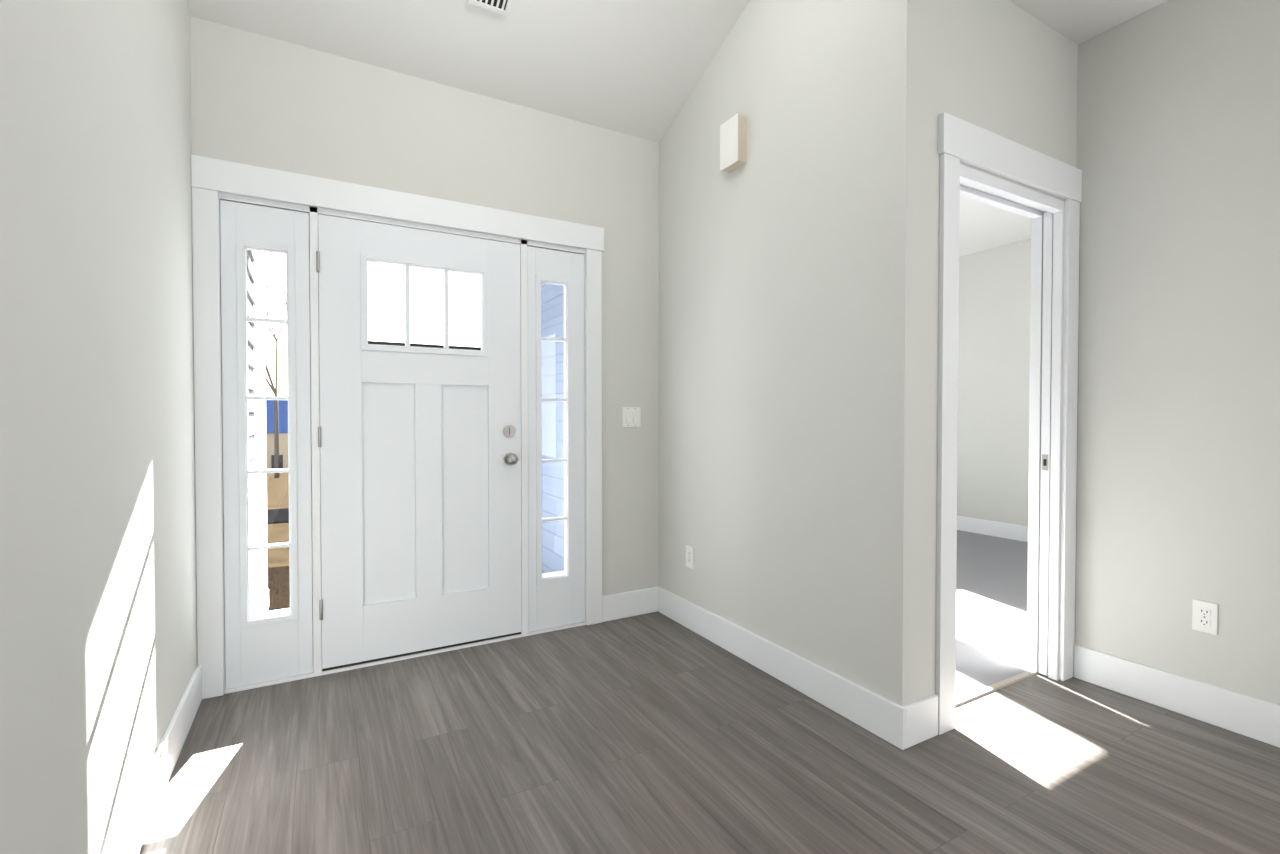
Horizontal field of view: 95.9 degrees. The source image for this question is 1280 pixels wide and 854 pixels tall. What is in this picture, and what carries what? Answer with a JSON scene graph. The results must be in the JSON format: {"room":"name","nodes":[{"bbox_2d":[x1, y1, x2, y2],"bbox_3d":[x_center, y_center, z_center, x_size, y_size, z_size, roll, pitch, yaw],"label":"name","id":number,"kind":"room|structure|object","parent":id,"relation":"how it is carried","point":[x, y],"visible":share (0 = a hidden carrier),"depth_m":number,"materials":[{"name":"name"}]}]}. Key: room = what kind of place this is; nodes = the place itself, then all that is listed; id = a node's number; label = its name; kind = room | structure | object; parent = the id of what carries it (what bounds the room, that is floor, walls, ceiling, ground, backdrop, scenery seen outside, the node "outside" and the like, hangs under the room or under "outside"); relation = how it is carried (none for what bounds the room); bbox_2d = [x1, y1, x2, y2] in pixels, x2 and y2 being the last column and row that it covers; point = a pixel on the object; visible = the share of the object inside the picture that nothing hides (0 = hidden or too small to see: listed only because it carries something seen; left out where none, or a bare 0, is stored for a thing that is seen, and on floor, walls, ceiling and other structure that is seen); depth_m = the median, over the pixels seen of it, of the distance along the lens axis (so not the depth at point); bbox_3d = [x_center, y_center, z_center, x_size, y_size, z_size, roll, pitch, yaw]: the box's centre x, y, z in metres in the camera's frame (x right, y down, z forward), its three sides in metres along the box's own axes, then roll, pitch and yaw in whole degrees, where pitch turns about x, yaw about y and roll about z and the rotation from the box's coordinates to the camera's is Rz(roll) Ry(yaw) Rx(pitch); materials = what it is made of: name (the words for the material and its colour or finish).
{"room":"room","nodes":[
{"label":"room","id":0,"kind":"room"},
{"bbox_2d":[0,0,197,853],"bbox_3d":[0.336,-0.601,-1.608,0.120,3.550,9.270,-1,1,-29],"label":"wall","id":1,"kind":"structure","parent":0,"point":[98,625],"depth_m":1.27,"materials":[{"name":"paint"}]},
{"bbox_2d":[107,665,201,853],"bbox_3d":[0.408,1.101,-1.569,0.018,0.145,8.980,-1,1,-29],"label":"baseboard","id":2,"kind":"structure","parent":1,"relation":"attached to","point":[130,837],"depth_m":1.70,"materials":[{"name":"white wood"}]},
{"bbox_2d":[190,16,658,595],"bbox_3d":[-0.884,-0.674,2.936,2.200,3.550,0.150,-1,1,-29],"label":"wall","id":3,"kind":"structure","parent":0,"point":[258,100],"depth_m":2.91,"materials":[{"name":"paint"}]},
{"bbox_2d":[191,155,603,698],"bbox_3d":[-1.053,0.060,2.853,1.692,2.085,0.150,-1,1,-29],"label":"door frame","id":4,"kind":"structure","parent":3,"relation":"in","point":[313,212],"depth_m":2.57,"materials":[{"name":"white wood"}]},
{"bbox_2d":[220,200,312,688],"bbox_3d":[-1.602,0.077,2.489,0.318,2.030,0.054,-1,1,-29],"label":"sidelight","id":5,"kind":"object","parent":4,"relation":"attached to","point":[263,647],"visible":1,"depth_m":2.47,"materials":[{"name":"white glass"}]},
{"bbox_2d":[225,621,585,693],"bbox_3d":[-1.051,1.091,2.867,1.638,0.022,0.156,-1,1,-29],"label":"threshold","id":6,"kind":"object","parent":4,"relation":"attached to","point":[341,668],"depth_m":2.73,"materials":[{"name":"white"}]},
{"bbox_2d":[316,214,520,668],"bbox_3d":[-1.021,0.068,2.779,0.926,2.023,0.121,-1,1,-29],"label":"front door","id":7,"kind":"structure","parent":4,"relation":"attached to","point":[420,468],"depth_m":2.77,"materials":[{"name":"white wood"}]},
{"bbox_2d":[527,246,584,631],"bbox_3d":[-0.457,0.067,3.131,0.324,2.030,0.054,-1,1,-29],"label":"sidelight","id":8,"kind":"object","parent":4,"relation":"attached to","point":[556,600],"visible":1,"depth_m":3.13,"materials":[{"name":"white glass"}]},
{"bbox_2d":[602,587,654,621],"bbox_3d":[-0.068,1.022,3.327,0.340,0.145,0.015,-1,1,-29],"label":"baseboard","id":9,"kind":"structure","parent":3,"relation":"attached to","point":[642,601],"depth_m":3.32,"materials":[{"name":"white wood"}]},
{"bbox_2d":[622,407,640,426],"bbox_3d":[-0.047,-0.057,3.322,0.116,0.115,0.012,-1,1,-29],"label":"light switch","id":10,"kind":"object","parent":3,"relation":"attached to","point":[631,416],"visible":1,"depth_m":3.32,"materials":[{"name":"white plastic"}]},
{"bbox_2d":[187,0,748,142],"bbox_3d":[-0.479,-2.007,2.192,2.200,0.834,1.806,-1,1,-29],"label":"ceiling","id":11,"kind":"structure","parent":0,"point":[635,68],"depth_m":2.69,"materials":[{"name":"paint"}]},
{"bbox_2d":[468,0,511,15],"bbox_3d":[-0.591,-1.863,2.374,0.170,0.010,0.300,-1,-21,-29],"label":"ceiling vent","id":12,"kind":"object","parent":11,"relation":"in","point":[502,7],"visible":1,"depth_m":2.48,"materials":[{"name":"white plastic"}]},
{"bbox_2d":[139,611,1279,853],"bbox_3d":[1.857,1.220,-0.742,3.591,0.120,9.000,-1,1,-29],"label":"floor","id":13,"kind":"structure","parent":0,"point":[655,733],"depth_m":1.89,"materials":[{"name":"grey wood"}]},
{"bbox_2d":[955,670,1037,706],"bbox_3d":[1.449,1.106,2.421,0.787,0.007,0.036,-1,1,-29],"label":"transition piece","id":14,"kind":"object","parent":13,"relation":"on","point":[991,688],"visible":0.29,"depth_m":2.44,"materials":[{"name":"beige wood"}]},
{"bbox_2d":[659,0,928,705],"bbox_3d":[0.526,-0.672,2.789,0.115,3.550,1.786,-1,1,-29],"label":"wall","id":15,"kind":"structure","parent":0,"point":[792,313],"depth_m":2.39,"materials":[{"name":"paint"}]},
{"bbox_2d":[686,545,693,568],"bbox_3d":[0.270,0.708,3.140,0.009,0.115,0.070,-1,1,-29],"label":"outlet","id":16,"kind":"object","parent":15,"relation":"attached to","point":[689,556],"visible":1,"depth_m":3.13,"materials":[{"name":"white plastic"}]},
{"bbox_2d":[720,113,745,171],"bbox_3d":[0.443,-1.346,2.747,0.060,0.218,0.132,-1,1,-29],"label":"door chime","id":17,"kind":"object","parent":15,"relation":"attached to","point":[732,143],"visible":1,"depth_m":2.71,"materials":[{"name":"white plastic"}]},
{"bbox_2d":[655,586,914,749],"bbox_3d":[0.509,1.032,2.713,0.021,0.145,1.651,-1,1,-29],"label":"baseboard","id":18,"kind":"structure","parent":15,"relation":"attached to","point":[893,722],"depth_m":2.40,"materials":[{"name":"white wood"}]},
{"bbox_2d":[955,530,1028,698],"bbox_3d":[1.776,1.133,4.632,4.070,0.122,3.546,-1,1,-29],"label":"floor","id":19,"kind":"structure","parent":0,"point":[991,610],"depth_m":3.43,"materials":[{"name":"grey carpet"}]},
{"bbox_2d":[957,239,1030,525],"bbox_3d":[3.492,-0.334,5.586,0.120,2.785,3.521,-1,1,-29],"label":"wall","id":20,"kind":"structure","parent":0,"point":[993,384],"depth_m":5.58,"materials":[{"name":"paint"}]},
{"bbox_2d":[957,516,1027,541],"bbox_3d":[3.468,0.987,5.508,0.018,0.145,3.371,-1,1,-29],"label":"baseboard","id":21,"kind":"structure","parent":20,"relation":"attached to","point":[999,529],"depth_m":5.57,"materials":[{"name":"white wood"}]},
{"bbox_2d":[959,196,1030,256],"bbox_3d":[1.804,-1.770,4.529,3.835,0.120,3.371,-1,1,-29],"label":"ceiling","id":22,"kind":"structure","parent":0,"point":[983,226],"depth_m":4.97,"materials":[{"name":"paint"}]},
{"bbox_2d":[923,0,1077,697],"bbox_3d":[2.709,-0.294,3.062,3.955,2.785,0.115,-1,1,-29],"label":"wall","id":23,"kind":"structure","parent":0,"point":[1007,69],"depth_m":2.17,"materials":[{"name":"paint"}]},
{"bbox_2d":[935,112,1081,734],"bbox_3d":[1.464,-0.005,2.368,0.982,2.230,0.161,-1,1,-29],"label":"door frame","id":24,"kind":"structure","parent":23,"relation":"attached to","point":[965,142],"depth_m":2.12,"materials":[{"name":"white wood"}]},
{"bbox_2d":[960,165,1064,679],"bbox_3d":[1.459,0.069,2.366,0.807,2.082,0.115,-1,1,-29],"label":"door frame","id":25,"kind":"structure","parent":23,"relation":"in","point":[1046,417],"depth_m":2.54,"materials":[{"name":"white wood"}]},
{"bbox_2d":[1008,0,1167,43],"bbox_3d":[2.287,-1.672,-1.554,3.591,0.120,7.484,-1,1,-29],"label":"ceiling","id":26,"kind":"structure","parent":0,"point":[1077,21],"depth_m":2.34,"materials":[{"name":"paint"}]},
{"bbox_2d":[1075,0,1279,704],"bbox_3d":[3.773,-0.234,-0.628,0.115,2.785,7.364,-1,1,-29],"label":"wall","id":27,"kind":"structure","parent":0,"point":[1178,399],"depth_m":2.23,"materials":[{"name":"paint"}]},
{"bbox_2d":[1074,645,1279,747],"bbox_3d":[3.720,1.086,-0.649,0.018,0.145,7.344,-1,1,-29],"label":"baseboard","id":28,"kind":"structure","parent":27,"relation":"attached to","point":[1242,714],"depth_m":2.23,"materials":[{"name":"white wood"}]},
{"bbox_2d":[1192,599,1217,634],"bbox_3d":[2.134,0.718,2.181,0.009,0.115,0.070,-1,1,-29],"label":"electrical outlet","id":29,"kind":"object","parent":27,"relation":"attached to","point":[1204,616],"visible":1,"depth_m":2.18,"materials":[{"name":"white plastic"}]},
{"label":"outside","id":30,"kind":"structure","parent":0,"visible":0},
{"bbox_2d":[267,472,288,567],"bbox_3d":[-33.127,4.838,58.240,180.000,8.750,152.000,-1,1,-29],"label":"ground","id":31,"kind":"structure","parent":30,"point":[280,537],"depth_m":7.49,"materials":[{"name":"beige soil"}]},
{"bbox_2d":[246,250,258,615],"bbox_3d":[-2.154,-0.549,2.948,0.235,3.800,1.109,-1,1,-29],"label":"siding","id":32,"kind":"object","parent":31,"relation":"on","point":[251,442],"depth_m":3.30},
{"bbox_2d":[264,265,286,477],"bbox_3d":[-18.562,-2.518,27.232,4.813,10.256,4.707,-1,1,-29],"label":"tree","id":33,"kind":"object","parent":31,"relation":"on","point":[276,432],"depth_m":27.82,"materials":[{"name":"brown plant"}]},
{"bbox_2d":[266,400,287,468],"bbox_3d":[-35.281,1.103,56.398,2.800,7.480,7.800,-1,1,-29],"label":"house","id":34,"kind":"structure","parent":31,"relation":"on","point":[284,435],"depth_m":53.63,"materials":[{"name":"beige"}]},
{"bbox_2d":[267,508,288,523],"bbox_3d":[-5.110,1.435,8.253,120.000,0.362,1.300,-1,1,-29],"label":"road","id":35,"kind":"structure","parent":31,"relation":"on","point":[282,514],"depth_m":8.10,"materials":[{"name":"grey asphalt"}]},
{"bbox_2d":[268,566,543,610],"bbox_3d":[-1.612,1.302,5.082,15.000,0.030,2.050,-1,1,-29],"label":"mulch","id":36,"kind":"object","parent":31,"relation":"on","point":[279,593],"depth_m":4.65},
{"bbox_2d":[252,251,268,614],"bbox_3d":[-2.624,-0.040,3.759,0.281,2.695,0.750,-1,1,-29],"label":"column","id":37,"kind":"structure","parent":36,"relation":"on","point":[259,407],"depth_m":3.75,"materials":[{"name":"white"}]},
{"bbox_2d":[259,570,563,614],"bbox_3d":[-1.151,1.234,3.534,2.050,0.215,1.100,-1,1,-29],"label":"porch","id":38,"kind":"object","parent":31,"relation":"on","point":[544,574],"depth_m":3.56,"materials":[{"name":"concrete"}]},
{"bbox_2d":[368,341,480,349],"bbox_3d":[-11.086,-1.515,37.250,12.800,7.330,10.800,-1,1,-29],"label":"house","id":39,"kind":"structure","parent":31,"relation":"on","point":[418,345],"depth_m":35.65,"materials":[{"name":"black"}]},
{"bbox_2d":[541,283,563,572],"bbox_3d":[-0.623,-0.579,4.816,0.175,3.800,2.869,-1,1,-29],"label":"sidelight glass","id":40,"kind":"object","parent":31,"relation":"on","point":[547,348],"depth_m":4.89,"materials":[{"name":"clear glass"}]}
]}

